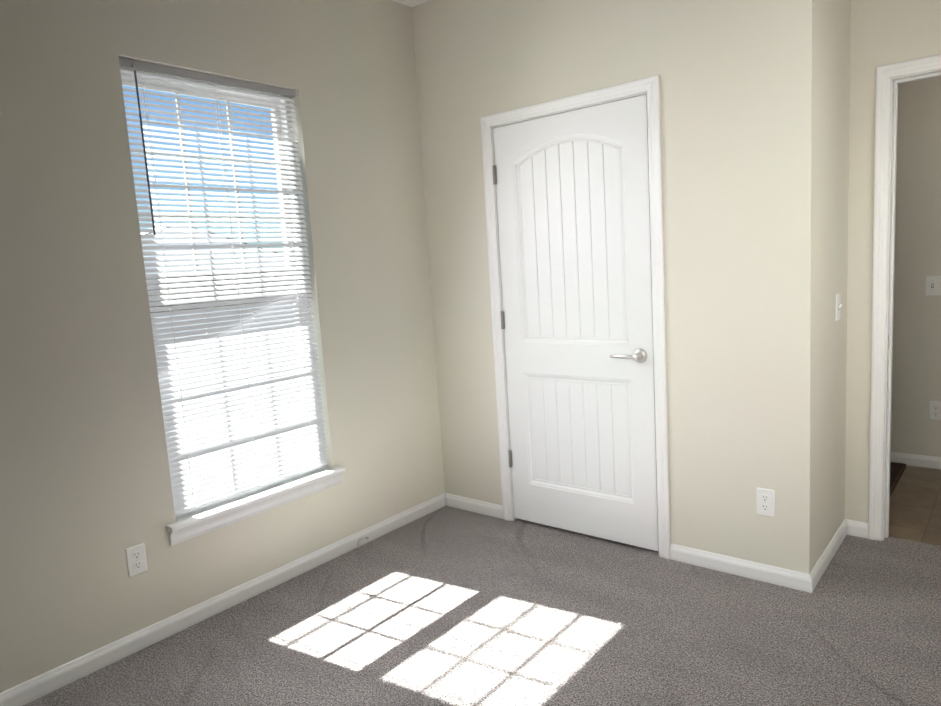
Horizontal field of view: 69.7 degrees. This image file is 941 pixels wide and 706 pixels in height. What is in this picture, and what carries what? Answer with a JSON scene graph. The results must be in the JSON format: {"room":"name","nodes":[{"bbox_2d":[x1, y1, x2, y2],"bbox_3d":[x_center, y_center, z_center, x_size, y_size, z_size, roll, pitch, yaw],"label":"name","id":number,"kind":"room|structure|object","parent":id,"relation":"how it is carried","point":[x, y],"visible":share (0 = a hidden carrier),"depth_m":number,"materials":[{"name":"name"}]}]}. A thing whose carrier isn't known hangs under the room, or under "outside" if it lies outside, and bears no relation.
{"room":"empty bedroom","nodes":[
{"label":"empty bedroom","id":0,"kind":"room"},
{"bbox_2d":[0,0,444,692],"bbox_3d":[-0.810,-0.351,3.174,0.160,2.760,5.790,3,10,39],"label":"wall","id":1,"kind":"structure","parent":0,"point":[86,496],"depth_m":2.55,"materials":[{"name":"paint"}]},
{"bbox_2d":[125,543,147,576],"bbox_3d":[-1.263,0.784,2.555,0.008,0.114,0.070,3,10,39],"label":"outlet","id":2,"kind":"object","parent":1,"relation":"attached to","point":[136,559],"visible":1,"depth_m":2.55,"materials":[{"name":"white plastic"}]},
{"bbox_2d":[0,493,447,705],"bbox_3d":[-1.279,1.099,2.549,0.012,0.072,3.600,3,10,39],"label":"baseboard","id":3,"kind":"structure","parent":1,"relation":"attached to","point":[37,687],"depth_m":2.74,"materials":[{"name":"paint"}]},
{"bbox_2d":[120,68,345,545],"bbox_3d":[-1.010,-0.219,2.898,0.203,1.852,0.869,3,10,39],"label":"window unit","id":4,"kind":"structure","parent":1,"relation":"in","point":[205,93],"depth_m":2.93,"materials":[{"name":"white plastic"}]},
{"bbox_2d":[119,57,327,515],"bbox_3d":[-0.993,-0.268,2.876,0.038,1.748,0.777,3,10,39],"label":"mini blinds","id":5,"kind":"object","parent":4,"relation":"attached to","point":[205,478],"visible":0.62,"depth_m":2.85,"materials":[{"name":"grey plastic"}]},
{"bbox_2d":[392,0,428,6],"bbox_3d":[0.887,-1.683,1.523,4.780,0.100,5.790,3,10,39],"label":"ceiling","id":6,"kind":"structure","parent":0,"point":[411,3],"depth_m":3.50,"materials":[{"name":"paint"}]},
{"bbox_2d":[23,506,940,705],"bbox_3d":[0.115,1.177,1.810,3.430,0.060,4.453,3,10,39],"label":"floor carpet","id":7,"kind":"object","parent":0,"point":[447,606],"depth_m":2.51,"materials":[{"name":"grey carpet"}]},
{"bbox_2d":[412,0,819,573],"bbox_3d":[0.560,-0.437,3.183,1.940,2.760,0.120,3,10,39],"label":"wall","id":8,"kind":"structure","parent":0,"point":[739,92],"depth_m":2.80,"materials":[{"name":"paint"}]},
{"bbox_2d":[444,493,502,518],"bbox_3d":[0.027,0.856,3.775,0.398,0.072,0.012,3,10,39],"label":"baseboard","id":9,"kind":"structure","parent":8,"relation":"attached to","point":[468,504],"depth_m":3.77,"materials":[{"name":"paint"}]},
{"bbox_2d":[480,75,670,558],"bbox_3d":[0.516,-0.131,3.263,0.937,2.100,0.138,3,10,39],"label":"door frame","id":10,"kind":"structure","parent":8,"relation":"attached to","point":[649,87],"depth_m":3.03,"materials":[{"name":"paint"}]},
{"bbox_2d":[493,95,658,550],"bbox_3d":[0.475,-0.101,3.223,0.824,2.020,0.095,3,10,39],"label":"closet door","id":11,"kind":"structure","parent":8,"relation":"in","point":[573,201],"depth_m":3.21,"materials":[{"name":"paint"}]},
{"bbox_2d":[670,543,799,589],"bbox_3d":[1.119,0.907,2.879,0.555,0.072,0.012,3,10,39],"label":"baseboard","id":12,"kind":"structure","parent":8,"relation":"attached to","point":[788,578],"depth_m":2.86,"materials":[{"name":"paint"}]},
{"bbox_2d":[756,488,774,516],"bbox_3d":[1.204,0.611,2.757,0.070,0.114,0.008,3,10,39],"label":"outlet","id":13,"kind":"object","parent":8,"relation":"attached to","point":[765,502],"visible":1,"depth_m":2.75,"materials":[{"name":"white plastic"}]},
{"bbox_2d":[817,0,850,560],"bbox_3d":[1.476,-0.451,2.863,0.120,2.760,0.553,3,10,39],"label":"wall","id":14,"kind":"structure","parent":0,"point":[834,84],"depth_m":2.82,"materials":[{"name":"paint"}]},
{"bbox_2d":[800,519,859,592],"bbox_3d":[1.576,0.872,2.934,0.040,0.072,0.685,3,10,39],"label":"baseboard","id":15,"kind":"structure","parent":14,"relation":"attached to","point":[808,582],"depth_m":2.90,"materials":[{"name":"paint"}]},
{"bbox_2d":[836,293,841,320],"bbox_3d":[1.592,-0.199,2.910,0.018,0.114,0.070,3,10,39],"label":"light switch","id":16,"kind":"object","parent":14,"relation":"attached to","point":[838,301],"visible":1,"depth_m":2.90,"materials":[{"name":"white plastic"}]},
{"bbox_2d":[845,0,940,522],"bbox_3d":[2.021,-0.482,2.846,4.620,2.760,0.120,3,10,39],"label":"wall","id":17,"kind":"structure","parent":0,"point":[884,32],"depth_m":2.97,"materials":[{"name":"paint"}]},
{"bbox_2d":[868,54,940,540],"bbox_3d":[2.186,-0.167,2.756,0.931,2.099,0.138,3,10,39],"label":"door frame","id":18,"kind":"structure","parent":17,"relation":"attached to","point":[890,78],"depth_m":2.96,"materials":[{"name":"paint"}]},
{"bbox_2d":[888,465,940,545],"bbox_3d":[2.466,0.797,3.588,4.780,0.059,1.337,3,10,39],"label":"floor","id":19,"kind":"structure","parent":0,"point":[915,507],"depth_m":3.48,"materials":[{"name":"brown tile"}]},
{"bbox_2d":[890,462,905,495],"bbox_3d":[1.955,0.721,4.128,1.100,0.011,0.880,3,10,39],"label":"rug","id":20,"kind":"object","parent":19,"relation":"on","point":[896,470],"visible":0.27,"depth_m":3.96,"materials":[{"name":"brown carpet"}]},
{"bbox_2d":[891,76,940,456],"bbox_3d":[2.828,-0.661,3.820,4.620,2.760,0.120,3,10,39],"label":"wall","id":21,"kind":"structure","parent":0,"point":[916,374],"depth_m":3.95,"materials":[{"name":"paint"}]},
{"bbox_2d":[890,452,940,469],"bbox_3d":[2.821,0.657,3.981,4.500,0.072,0.012,3,10,39],"label":"baseboard","id":22,"kind":"structure","parent":21,"relation":"attached to","point":[915,460],"depth_m":4.08,"materials":[{"name":"paint"}]},
{"bbox_2d":[925,275,940,295],"bbox_3d":[2.691,-0.389,3.893,0.116,0.114,0.018,3,10,39],"label":"light switch","id":23,"kind":"object","parent":21,"relation":"attached to","point":[932,285],"visible":1,"depth_m":3.91,"materials":[{"name":"white plastic"}]},
{"bbox_2d":[929,401,940,420],"bbox_3d":[2.748,0.341,3.986,0.070,0.114,0.008,3,10,39],"label":"outlet","id":24,"kind":"object","parent":21,"relation":"attached to","point":[934,410],"visible":1,"depth_m":3.99,"materials":[{"name":"white plastic"}]},
{"label":"outside","id":25,"kind":"structure","parent":0,"visible":0},
{"bbox_2d":[167,387,302,462],"bbox_3d":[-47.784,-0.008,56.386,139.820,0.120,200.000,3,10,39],"label":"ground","id":26,"kind":"structure","parent":25,"point":[233,416],"depth_m":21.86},
{"bbox_2d":[140,227,285,273],"bbox_3d":[-27.406,-5.588,55.521,16.100,8.660,22.100,3,10,39],"label":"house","id":27,"kind":"structure","parent":26,"relation":"on","point":[201,254],"depth_m":51.05,"materials":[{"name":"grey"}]},
{"bbox_2d":[154,304,299,410],"bbox_3d":[-13.089,-0.627,27.505,10.100,4.410,12.100,3,10,39],"label":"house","id":28,"kind":"structure","parent":26,"relation":"on","point":[225,346],"depth_m":24.65,"materials":[{"name":"grey"}]}
]}

